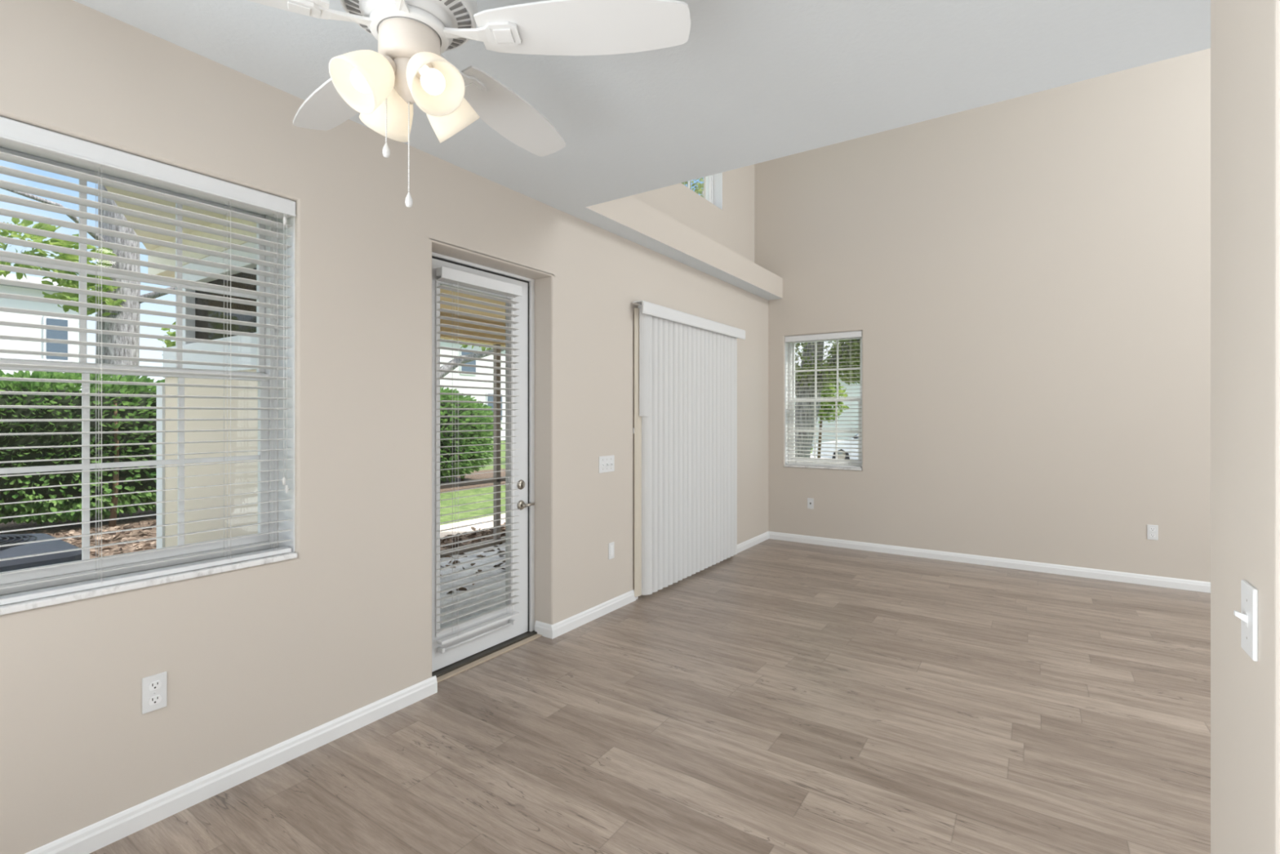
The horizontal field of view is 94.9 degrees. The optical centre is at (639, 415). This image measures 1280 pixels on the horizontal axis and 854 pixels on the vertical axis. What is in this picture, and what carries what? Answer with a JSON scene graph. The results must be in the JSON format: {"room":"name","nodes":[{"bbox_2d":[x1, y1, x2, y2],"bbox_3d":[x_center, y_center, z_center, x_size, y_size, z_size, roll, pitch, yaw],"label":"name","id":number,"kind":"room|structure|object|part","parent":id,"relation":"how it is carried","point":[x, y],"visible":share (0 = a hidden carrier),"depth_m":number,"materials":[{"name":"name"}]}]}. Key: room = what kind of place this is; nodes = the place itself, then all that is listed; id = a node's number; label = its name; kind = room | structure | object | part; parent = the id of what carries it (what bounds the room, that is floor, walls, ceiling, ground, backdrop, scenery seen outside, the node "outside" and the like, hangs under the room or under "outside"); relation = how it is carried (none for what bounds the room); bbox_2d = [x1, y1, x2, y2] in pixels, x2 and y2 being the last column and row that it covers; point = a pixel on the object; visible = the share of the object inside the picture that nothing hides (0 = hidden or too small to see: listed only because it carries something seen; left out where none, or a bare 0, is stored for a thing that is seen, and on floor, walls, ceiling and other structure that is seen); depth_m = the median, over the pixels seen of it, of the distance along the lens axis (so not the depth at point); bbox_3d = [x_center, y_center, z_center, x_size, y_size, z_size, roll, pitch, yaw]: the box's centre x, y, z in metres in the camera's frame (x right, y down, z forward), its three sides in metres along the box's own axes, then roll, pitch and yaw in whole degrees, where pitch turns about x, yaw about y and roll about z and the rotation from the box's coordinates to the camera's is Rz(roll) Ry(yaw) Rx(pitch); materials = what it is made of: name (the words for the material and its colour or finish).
{"room":"empty living room","nodes":[
{"label":"empty living room","id":0,"kind":"room"},
{"bbox_2d":[0,0,768,853],"bbox_3d":[-1.370,0.047,3.006,0.271,2.879,10.537,0,0,34],"label":"wall","id":1,"kind":"structure","parent":0,"point":[255,659],"depth_m":2.68,"materials":[{"name":"beige paint"}]},
{"bbox_2d":[0,115,297,615],"bbox_3d":[-1.960,-0.159,2.099,0.257,1.562,1.293,0,0,34],"label":"window","id":2,"kind":"structure","parent":1,"relation":"in","point":[86,566],"depth_m":2.39,"materials":[{"name":"white plastic"}]},
{"bbox_3d":[-2.048,-0.530,2.158,0.028,0.748,1.221,0,0,34],"label":"sash","id":3,"kind":"part","parent":2,"relation":"part of","materials":[{"name":"white plastic"}]},
{"bbox_3d":[-2.018,0.189,2.139,0.028,0.750,1.221,0,0,34],"label":"sash","id":4,"kind":"part","parent":2,"relation":"part of","materials":[{"name":"white plastic"}]},
{"bbox_2d":[0,116,296,605],"bbox_3d":[-1.893,-0.168,2.054,0.080,1.531,1.285,0,0,34],"label":"horizontal blind","id":5,"kind":"object","parent":2,"relation":"attached to","point":[16,135],"visible":1,"depth_m":2.12,"materials":[{"name":"white plastic"}]},
{"bbox_3d":[-1.900,0.588,2.059,0.059,0.019,1.266,0,0,34],"label":"rail","id":6,"kind":"part","parent":5,"relation":"part of","materials":[{"name":"white plastic"}]},
{"bbox_3d":[-1.534,-0.290,2.529,0.015,1.181,0.015,0,0,34],"label":"pull cord","id":7,"kind":"part","parent":5,"relation":"part of","materials":[{"name":"white plastic"}]},
{"bbox_3d":[-1.532,-0.850,2.532,0.015,0.060,0.015,0,0,34],"label":"pull cord","id":8,"kind":"part","parent":5,"relation":"part of","materials":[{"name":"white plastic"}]},
{"bbox_3d":[-1.528,-0.272,2.538,0.015,1.217,0.015,0,0,34],"label":"pull cord","id":9,"kind":"part","parent":5,"relation":"part of","materials":[{"name":"white plastic"}]},
{"bbox_3d":[-1.960,0.611,2.099,0.257,0.023,1.290,0,0,34],"label":"sill","id":10,"kind":"part","parent":2,"relation":"part of","materials":[{"name":"grey stone"}]},
{"bbox_2d":[142,671,167,714],"bbox_3d":[-1.777,1.015,2.150,0.008,0.130,0.073,0,0,34],"label":"wall outlet","id":11,"kind":"object","parent":1,"relation":"attached to","point":[154,687],"visible":1,"depth_m":2.15,"materials":[{"name":"white plastic"}]},
{"bbox_2d":[148,694,161,705],"bbox_3d":[-1.775,1.041,2.149,0.003,0.029,0.039,0,0,34],"label":"receptacle","id":12,"kind":"object","parent":11,"relation":"attached to","point":[153,700],"depth_m":2.15,"materials":[{"name":"white plastic"}]},
{"bbox_2d":[148,680,161,690],"bbox_3d":[-1.775,0.988,2.149,0.003,0.029,0.039,0,0,34],"label":"receptacle","id":13,"kind":"object","parent":11,"relation":"attached to","point":[153,685],"depth_m":2.15,"materials":[{"name":"white plastic"}]},
{"bbox_2d":[24,675,437,853],"bbox_3d":[-2.696,1.443,0.905,0.157,0.087,5.525,0,0,34],"label":"baseboard","id":14,"kind":"structure","parent":1,"relation":"attached to","point":[88,839],"depth_m":2.32,"materials":[{"name":"white paint"}]},
{"bbox_2d":[431,251,537,677],"bbox_3d":[-1.004,0.279,3.643,0.142,2.416,0.936,0,0,34],"label":"door","id":15,"kind":"structure","parent":1,"relation":"in","point":[458,656],"depth_m":3.85,"materials":[{"name":"white paint"}]},
{"bbox_2d":[435,266,522,653],"bbox_3d":[-0.973,0.260,3.586,0.087,2.200,0.625,0,0,34],"label":"horizontal blind","id":16,"kind":"object","parent":15,"relation":"attached to","point":[448,275],"visible":1,"depth_m":3.56,"materials":[{"name":"white plastic"}]},
{"bbox_3d":[-0.989,1.346,3.601,0.045,0.026,0.570,0,0,34],"label":"hold down rod","id":17,"kind":"part","parent":16,"relation":"part of","materials":[{"name":"white plastic"}]},
{"bbox_3d":[-0.972,1.291,3.586,0.050,0.019,0.606,0,0,34],"label":"rail","id":18,"kind":"part","parent":16,"relation":"part of","materials":[{"name":"white plastic"}]},
{"bbox_3d":[-0.761,0.599,3.928,0.058,0.065,0.112,0,0,34],"label":"lever handle","id":19,"kind":"part","parent":15,"relation":"part of","materials":[{"name":"silver metal"}]},
{"bbox_2d":[534,589,635,639],"bbox_3d":[-0.375,1.443,4.359,0.163,0.087,0.985,0,0,34],"label":"baseboard","id":20,"kind":"structure","parent":1,"relation":"attached to","point":[548,630],"depth_m":4.17,"materials":[{"name":"white paint"}]},
{"bbox_2d":[599,454,614,473],"bbox_3d":[-0.243,0.366,4.415,0.024,0.124,0.189,0,0,34],"label":"light switch","id":21,"kind":"object","parent":1,"relation":"attached to","point":[606,463],"visible":1,"depth_m":4.42,"materials":[{"name":"white plastic"}]},
{"bbox_2d":[608,542,613,559],"bbox_3d":[-0.216,1.029,4.468,0.009,0.124,0.068,0,0,34],"label":"wall plate","id":22,"kind":"object","parent":1,"relation":"attached to","point":[611,545],"visible":1,"depth_m":4.46,"materials":[{"name":"white plastic"}]},
{"bbox_2d":[564,195,782,300],"bbox_3d":[0.481,-1.513,5.593,0.452,0.242,3.705,0,0,34],"label":"ledge","id":23,"kind":"object","parent":1,"relation":"on","point":[629,218],"visible":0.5,"depth_m":5.00,"materials":[{"name":"beige paint"}]},
{"bbox_2d":[632,300,745,596],"bbox_3d":[0.528,0.274,5.467,0.111,2.360,1.962,0,0,34],"label":"vertical blind","id":24,"kind":"object","parent":1,"relation":"attached to","point":[686,364],"visible":1,"depth_m":5.19,"materials":[{"name":"white plastic"}]},
{"bbox_2d":[737,531,768,553],"bbox_3d":[1.268,1.443,6.668,0.015,0.087,1.011,0,0,34],"label":"baseboard","id":25,"kind":"structure","parent":1,"relation":"attached to","point":[757,540],"depth_m":6.68,"materials":[{"name":"white paint"}]},
{"bbox_2d":[72,0,1210,212],"bbox_3d":[0.134,-1.522,-0.488,6.667,0.260,6.773,0,0,34],"label":"ceiling","id":26,"kind":"structure","parent":0,"point":[752,82],"depth_m":2.36,"materials":[{"name":"white paint"}]},
{"bbox_2d":[246,0,690,207],"bbox_3d":[-0.661,-0.985,1.684,1.470,0.812,1.484,0,0,34],"label":"ceiling fan","id":27,"kind":"object","parent":26,"relation":"hanging from","point":[409,67],"visible":1,"depth_m":1.60,"materials":[{"name":"white"}]},
{"bbox_3d":[-1.070,-1.061,1.397,0.582,0.044,0.177,0,0,-30],"label":"blade","id":28,"kind":"part","parent":27,"relation":"part of","materials":[{"name":"white"}]},
{"bbox_3d":[-1.005,-1.061,1.972,0.582,0.044,0.177,0,0,43],"label":"blade","id":29,"kind":"part","parent":27,"relation":"part of","materials":[{"name":"white"}]},
{"bbox_3d":[-0.720,-0.898,1.557,0.062,0.092,0.090,0,0,34],"label":"bulb","id":30,"kind":"part","parent":27,"relation":"part of","materials":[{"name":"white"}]},
{"bbox_3d":[-0.732,-0.883,1.547,0.141,0.159,0.159,0,0,34],"label":"lamp shade","id":31,"kind":"part","parent":27,"relation":"part of","materials":[{"name":"white glass"}]},
{"bbox_3d":[-0.710,-0.866,1.642,0.004,0.215,0.005,0,0,34],"label":"pull chain","id":32,"kind":"part","parent":27,"relation":"part of","materials":[{"name":"white metal"}]},
{"bbox_3d":[-0.736,-0.883,1.729,0.159,0.159,0.141,0,0,34],"label":"lamp shade","id":33,"kind":"part","parent":27,"relation":"part of","materials":[{"name":"white glass"}]},
{"bbox_3d":[-0.710,-0.741,1.642,0.020,0.040,0.020,0,0,34],"label":"pull knob","id":34,"kind":"part","parent":27,"relation":"part of","materials":[{"name":"white plastic"}]},
{"bbox_3d":[-0.682,-0.942,1.600,0.055,0.057,0.086,0,0,34],"label":"lamp arm","id":35,"kind":"part","parent":27,"relation":"part of","materials":[{"name":"beige"}]},
{"bbox_2d":[344,0,471,50],"bbox_3d":[-0.643,-1.114,1.640,0.328,0.012,0.328,0,0,34],"label":"vent","id":36,"kind":"object","parent":27,"relation":"attached to","point":[458,12],"depth_m":1.62,"materials":[{"name":"grey metal"}]},
{"bbox_3d":[-0.643,-0.745,1.635,0.004,0.256,0.005,0,0,34],"label":"pull chain","id":37,"kind":"part","parent":27,"relation":"part of","materials":[{"name":"white metal"}]},
{"bbox_3d":[-0.643,-0.599,1.635,0.020,0.040,0.020,0,0,34],"label":"pull knob","id":38,"kind":"part","parent":27,"relation":"part of","materials":[{"name":"white plastic"}]},
{"bbox_3d":[-0.603,-0.942,1.601,0.086,0.057,0.055,0,0,34],"label":"lamp arm","id":39,"kind":"part","parent":27,"relation":"part of","materials":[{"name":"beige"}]},
{"bbox_3d":[-0.560,-0.898,1.563,0.090,0.092,0.062,0,0,34],"label":"bulb","id":40,"kind":"part","parent":27,"relation":"part of","materials":[{"name":"white glass"}]},
{"bbox_3d":[-0.550,-0.883,1.551,0.159,0.159,0.141,0,0,34],"label":"lamp shade","id":41,"kind":"part","parent":27,"relation":"part of","materials":[{"name":"white glass"}]},
{"bbox_3d":[-0.554,-0.883,1.733,0.141,0.159,0.159,0,0,34],"label":"lamp shade","id":42,"kind":"part","parent":27,"relation":"part of","materials":[{"name":"white glass"}]},
{"bbox_3d":[-0.454,-1.061,2.094,0.177,0.044,0.582,0,0,23],"label":"blade","id":43,"kind":"part","parent":27,"relation":"part of","materials":[{"name":"white"}]},
{"bbox_3d":[-0.152,-1.061,1.609,0.582,0.044,0.177,0,0,4],"label":"blade","id":44,"kind":"part","parent":27,"relation":"part of","materials":[{"name":"white"}]},
{"bbox_2d":[88,538,1210,853],"bbox_3d":[1.307,1.546,1.097,6.844,0.118,10.714,0,0,34],"label":"floor","id":45,"kind":"structure","parent":0,"point":[776,696],"depth_m":2.73,"materials":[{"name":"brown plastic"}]},
{"bbox_2d":[436,633,542,682],"bbox_3d":[-0.931,1.483,3.594,0.047,0.008,0.904,0,0,34],"label":"floor strip","id":46,"kind":"object","parent":45,"relation":"on","point":[499,652],"visible":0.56,"depth_m":3.57,"materials":[{"name":"beige"}]},
{"bbox_2d":[631,164,754,262],"bbox_3d":[0.340,-2.997,5.831,0.236,3.304,3.941,0,0,34],"label":"wall","id":47,"kind":"structure","parent":0,"point":[732,227],"depth_m":6.49,"materials":[{"name":"beige paint"}]},
{"bbox_2d":[688,172,722,209],"bbox_3d":[0.292,-3.162,5.728,0.189,1.792,1.922,0,0,34],"label":"window","id":48,"kind":"structure","parent":47,"relation":"in","point":[713,183],"depth_m":6.50,"materials":[{"name":"white plastic"}]},
{"bbox_3d":[0.248,-3.162,5.757,0.083,1.786,1.916,0,0,34],"label":"frame","id":49,"kind":"part","parent":48,"relation":"part of","materials":[{"name":"white plastic"}]},
{"bbox_3d":[0.261,-2.741,5.748,0.028,0.877,1.850,0,0,34],"label":"sash","id":50,"kind":"part","parent":48,"relation":"part of","materials":[{"name":"white plastic"}]},
{"bbox_2d":[754,48,1210,582],"bbox_3d":[4.223,-1.581,5.450,6.632,6.136,0.236,0,0,34],"label":"wall","id":51,"kind":"structure","parent":0,"point":[1025,280],"depth_m":5.68,"materials":[{"name":"beige paint"}]},
{"bbox_2d":[807,497,813,509],"bbox_3d":[1.978,1.022,6.814,0.073,0.124,0.008,0,0,34],"label":"wall jack","id":52,"kind":"object","parent":51,"relation":"attached to","point":[810,500],"visible":1,"depth_m":6.81,"materials":[{"name":"white plastic"}]},
{"bbox_2d":[784,330,862,470],"bbox_3d":[2.143,-0.165,6.830,0.887,1.552,0.222,0,0,34],"label":"window","id":53,"kind":"structure","parent":51,"relation":"in","point":[791,353],"depth_m":6.96,"materials":[{"name":"white plastic"}]},
{"bbox_3d":[2.143,0.599,6.830,0.884,0.023,0.222,0,0,34],"label":"sill","id":54,"kind":"part","parent":53,"relation":"part of","materials":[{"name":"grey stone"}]},
{"bbox_2d":[785,331,862,467],"bbox_3d":[2.110,-0.174,6.780,0.879,1.520,0.080,0,0,34],"label":"horizontal blind","id":55,"kind":"object","parent":53,"relation":"attached to","point":[852,334],"visible":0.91,"depth_m":6.77,"materials":[{"name":"white plastic"}]},
{"bbox_3d":[1.760,-0.264,6.975,0.015,1.236,0.015,0,0,34],"label":"pull cord","id":56,"kind":"part","parent":55,"relation":"part of","materials":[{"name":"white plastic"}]},
{"bbox_3d":[2.115,0.576,6.787,0.860,0.019,0.059,0,0,34],"label":"rail","id":57,"kind":"part","parent":55,"relation":"part of","materials":[{"name":"white plastic"}]},
{"bbox_3d":[2.173,0.180,6.874,0.815,0.745,0.028,0,0,34],"label":"sash","id":58,"kind":"part","parent":53,"relation":"part of","materials":[{"name":"white plastic"}]},
{"bbox_3d":[2.193,-0.534,6.903,0.815,0.743,0.028,0,0,34],"label":"sash","id":59,"kind":"part","parent":53,"relation":"part of","materials":[{"name":"white plastic"}]},
{"bbox_2d":[768,531,1210,592],"bbox_3d":[4.197,1.443,5.316,6.384,0.087,0.015,0,0,34],"label":"baseboard","id":60,"kind":"structure","parent":51,"relation":"attached to","point":[1140,579],"depth_m":5.72,"materials":[{"name":"white paint"}]},
{"bbox_2d":[1146,524,1158,540],"bbox_3d":[4.479,1.022,5.130,0.073,0.130,0.008,0,0,34],"label":"wall outlet","id":61,"kind":"object","parent":51,"relation":"attached to","point":[1152,530],"visible":1,"depth_m":5.13,"materials":[{"name":"white plastic"}]},
{"bbox_2d":[1210,0,1279,853],"bbox_3d":[1.257,0.047,1.143,0.134,2.879,0.460,0,0,34],"label":"wall partition","id":62,"kind":"structure","parent":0,"point":[1245,34],"depth_m":1.15,"materials":[{"name":"beige paint"}]},
{"bbox_2d":[1233,579,1257,661],"bbox_3d":[1.139,0.384,1.108,0.024,0.132,0.078,0,0,34],"label":"light switch","id":63,"kind":"object","parent":62,"relation":"attached to","point":[1248,615],"visible":1,"depth_m":1.09,"materials":[{"name":"white plastic"}]},
{"label":"outside","id":64,"kind":"structure","parent":0,"visible":0},
{"bbox_2d":[34,440,813,524],"bbox_3d":[-20.774,1.829,35.315,67.697,0.378,129.800,0,0,34],"label":"ground","id":65,"kind":"structure","parent":64,"point":[446,503],"depth_m":11.16,"materials":[{"name":"green plant"}]},
{"bbox_2d":[0,356,75,386],"bbox_3d":[-19.847,0.012,11.721,6.844,3.186,12.390,0,0,34],"label":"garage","id":66,"kind":"structure","parent":65,"relation":"on","point":[10,371],"depth_m":15.82,"materials":[{"name":"white"}]},
{"bbox_2d":[0,533,81,572],"bbox_3d":[-3.495,1.137,2.964,0.968,1.005,0.968,0,0,34],"label":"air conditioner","id":67,"kind":"object","parent":65,"relation":"on","point":[23,549],"visible":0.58,"depth_m":3.00,"materials":[{"name":"grey metal"}]},
{"bbox_2d":[0,273,91,390],"bbox_3d":[-28.587,-2.053,18.812,12.744,7.316,14.396,0,0,34],"label":"house","id":68,"kind":"structure","parent":65,"relation":"on","point":[4,302],"depth_m":20.10,"materials":[{"name":"white paint"}]},
{"bbox_3d":[-20.290,-2.643,20.447,0.024,1.416,0.531,0,0,34],"label":"pane","id":69,"kind":"part","parent":68,"relation":"part of","materials":[{"name":"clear glass"}]},
{"bbox_2d":[0,183,175,391],"bbox_3d":[-11.520,-5.071,12.097,4.587,13.478,6.544,0,0,-6],"label":"tree","id":70,"kind":"object","parent":65,"relation":"on","point":[107,351],"visible":0.23,"depth_m":12.67,"materials":[{"name":"grey plant"}]},
{"bbox_2d":[0,468,505,558],"bbox_3d":[-7.061,1.623,9.374,4.720,0.035,17.110,0,0,34],"label":"mulch bed","id":71,"kind":"object","parent":65,"relation":"on","point":[135,521],"visible":0.07,"depth_m":8.57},
{"bbox_2d":[0,369,164,527],"bbox_3d":[-8.431,0.442,8.598,2.175,2.379,7.764,0,0,34],"label":"clipped hedge","id":72,"kind":"object","parent":71,"relation":"on","point":[6,441],"visible":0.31,"depth_m":8.21,"materials":[{"name":"green plant"}]},
{"bbox_3d":[-7.595,0.709,8.476,0.110,1.846,0.127,0,0,-33],"label":"stem","id":73,"kind":"part","parent":72,"relation":"part of","materials":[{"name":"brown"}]},
{"bbox_2d":[44,520,505,557],"bbox_3d":[-4.765,1.592,7.816,5.528,0.239,9.060,0,0,34],"label":"chips","id":74,"kind":"object","parent":71,"relation":"on","point":[481,533],"visible":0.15,"depth_m":7.58,"materials":[{"name":"brown wood"}]},
{"bbox_2d":[440,386,502,484],"bbox_3d":[-5.004,0.458,13.803,2.563,2.349,3.780,0,0,34],"label":"rounded shrub","id":75,"kind":"object","parent":71,"relation":"on","point":[445,473],"visible":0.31,"depth_m":13.63,"materials":[{"name":"green plant"}]},
{"bbox_2d":[440,337,505,440],"bbox_3d":[-16.192,-2.466,39.344,15.104,8.142,15.104,0,0,34],"label":"house","id":76,"kind":"structure","parent":65,"relation":"on","point":[442,382],"depth_m":35.81,"materials":[{"name":"white"}]},
{"bbox_3d":[-10.293,-3.233,35.302,0.024,1.416,1.062,0,0,34],"label":"pane","id":77,"kind":"part","parent":76,"relation":"part of","materials":[{"name":"clear glass"}]},
{"bbox_3d":[-9.140,-0.519,37.016,0.024,1.652,1.180,0,0,34],"label":"pane","id":78,"kind":"part","parent":76,"relation":"part of","materials":[{"name":"blue glass"}]},
{"bbox_2d":[440,338,505,377],"bbox_3d":[-6.436,-2.701,18.333,4.935,8.794,7.459,0,0,34],"label":"leaning tree","id":79,"kind":"object","parent":65,"relation":"on","point":[451,367],"visible":0.02,"depth_m":18.98,"materials":[{"name":"grey plant"}]},
{"bbox_2d":[440,525,505,548],"bbox_3d":[-1.501,1.620,8.549,0.755,0.041,8.732,0,0,34],"label":"mulch bed","id":80,"kind":"object","parent":65,"relation":"on","point":[465,543],"depth_m":7.58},
{"bbox_2d":[681,177,703,197],"bbox_3d":[1.751,-4.325,21.383,2.310,11.978,1.923,0,0,34],"label":"slender tree","id":81,"kind":"object","parent":65,"relation":"on","point":[700,190],"visible":0.08,"depth_m":21.19,"materials":[{"name":"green plant"}]},
{"bbox_2d":[795,338,860,457],"bbox_3d":[3.682,-1.183,12.868,5.814,5.798,3.856,0,0,27],"label":"oak tree","id":82,"kind":"object","parent":65,"relation":"on","point":[850,342],"visible":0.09,"depth_m":12.59,"materials":[{"name":"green plant"}]},
{"bbox_2d":[795,349,860,445],"bbox_3d":[16.045,-1.168,31.872,14.632,5.546,10.384,0,0,34],"label":"house","id":83,"kind":"structure","parent":65,"relation":"on","point":[847,386],"depth_m":29.94,"materials":[{"name":"white"}]},
{"bbox_2d":[817,382,848,457],"bbox_3d":[4.808,0.268,15.245,1.195,2.726,1.139,0,0,34],"label":"tree","id":84,"kind":"object","parent":65,"relation":"on","point":[833,392],"visible":0.43,"depth_m":15.02,"materials":[{"name":"green plant"}]},
{"bbox_3d":[4.691,0.614,15.334,0.195,2.034,0.094,0,0,34],"label":"stem","id":85,"kind":"part","parent":84,"relation":"part of","materials":[{"name":"brown"}]},
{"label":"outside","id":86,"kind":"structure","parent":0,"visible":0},
{"bbox_2d":[440,542,505,627],"bbox_3d":[-1.309,1.628,5.674,2.584,0.094,4.319,0,0,34],"label":"patio","id":87,"kind":"structure","parent":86,"point":[472,557],"depth_m":5.53,"materials":[{"name":"grey concrete"}]},
{"bbox_2d":[103,185,505,557],"bbox_3d":[-1.755,0.106,5.164,2.767,2.997,5.900,0,0,34],"label":"screened porch","id":88,"kind":"object","parent":87,"relation":"on","point":[190,470],"visible":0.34,"depth_m":4.03,"materials":[{"name":"dark brown painted metal"},{"name":"screen mesh"}]},
{"bbox_3d":[-2.348,1.174,6.381,0.071,0.814,4.307,0,0,34],"label":"screen rail","id":89,"kind":"part","parent":88,"relation":"part of","materials":[{"name":"grey metal"}]},
{"bbox_3d":[-1.767,0.354,7.255,0.059,2.454,0.071,0,0,34],"label":"screen post","id":90,"kind":"part","parent":88,"relation":"part of","materials":[{"name":"grey metal"}]},
{"bbox_2d":[440,542,505,593],"bbox_3d":[-1.472,1.592,6.156,1.666,0.131,3.492,0,0,34],"label":"leaf litter","id":91,"kind":"object","parent":87,"relation":"on","point":[500,543],"visible":0.17,"depth_m":6.25,"materials":[{"name":"brown plant"}]},
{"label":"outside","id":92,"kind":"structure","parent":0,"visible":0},
{"bbox_3d":[17.695,1.621,12.556,31.860,0.039,8.968,0,0,34],"label":"road","id":93,"kind":"object","parent":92,"visible":0},
{"bbox_2d":[812,433,858,459],"bbox_3d":[7.906,0.928,18.693,4.427,1.343,1.848,0,0,34],"label":"parked car","id":94,"kind":"object","parent":93,"relation":"on","point":[853,437],"visible":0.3,"depth_m":18.72,"materials":[{"name":"white paint"}]},
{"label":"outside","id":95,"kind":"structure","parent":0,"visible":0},
{"bbox_2d":[440,513,505,537],"bbox_3d":[0.012,1.621,12.224,0.767,0.039,12.744,0,0,34],"label":"sidewalk","id":96,"kind":"structure","parent":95,"point":[486,525],"depth_m":8.55,"materials":[{"name":"white concrete"}]}
]}

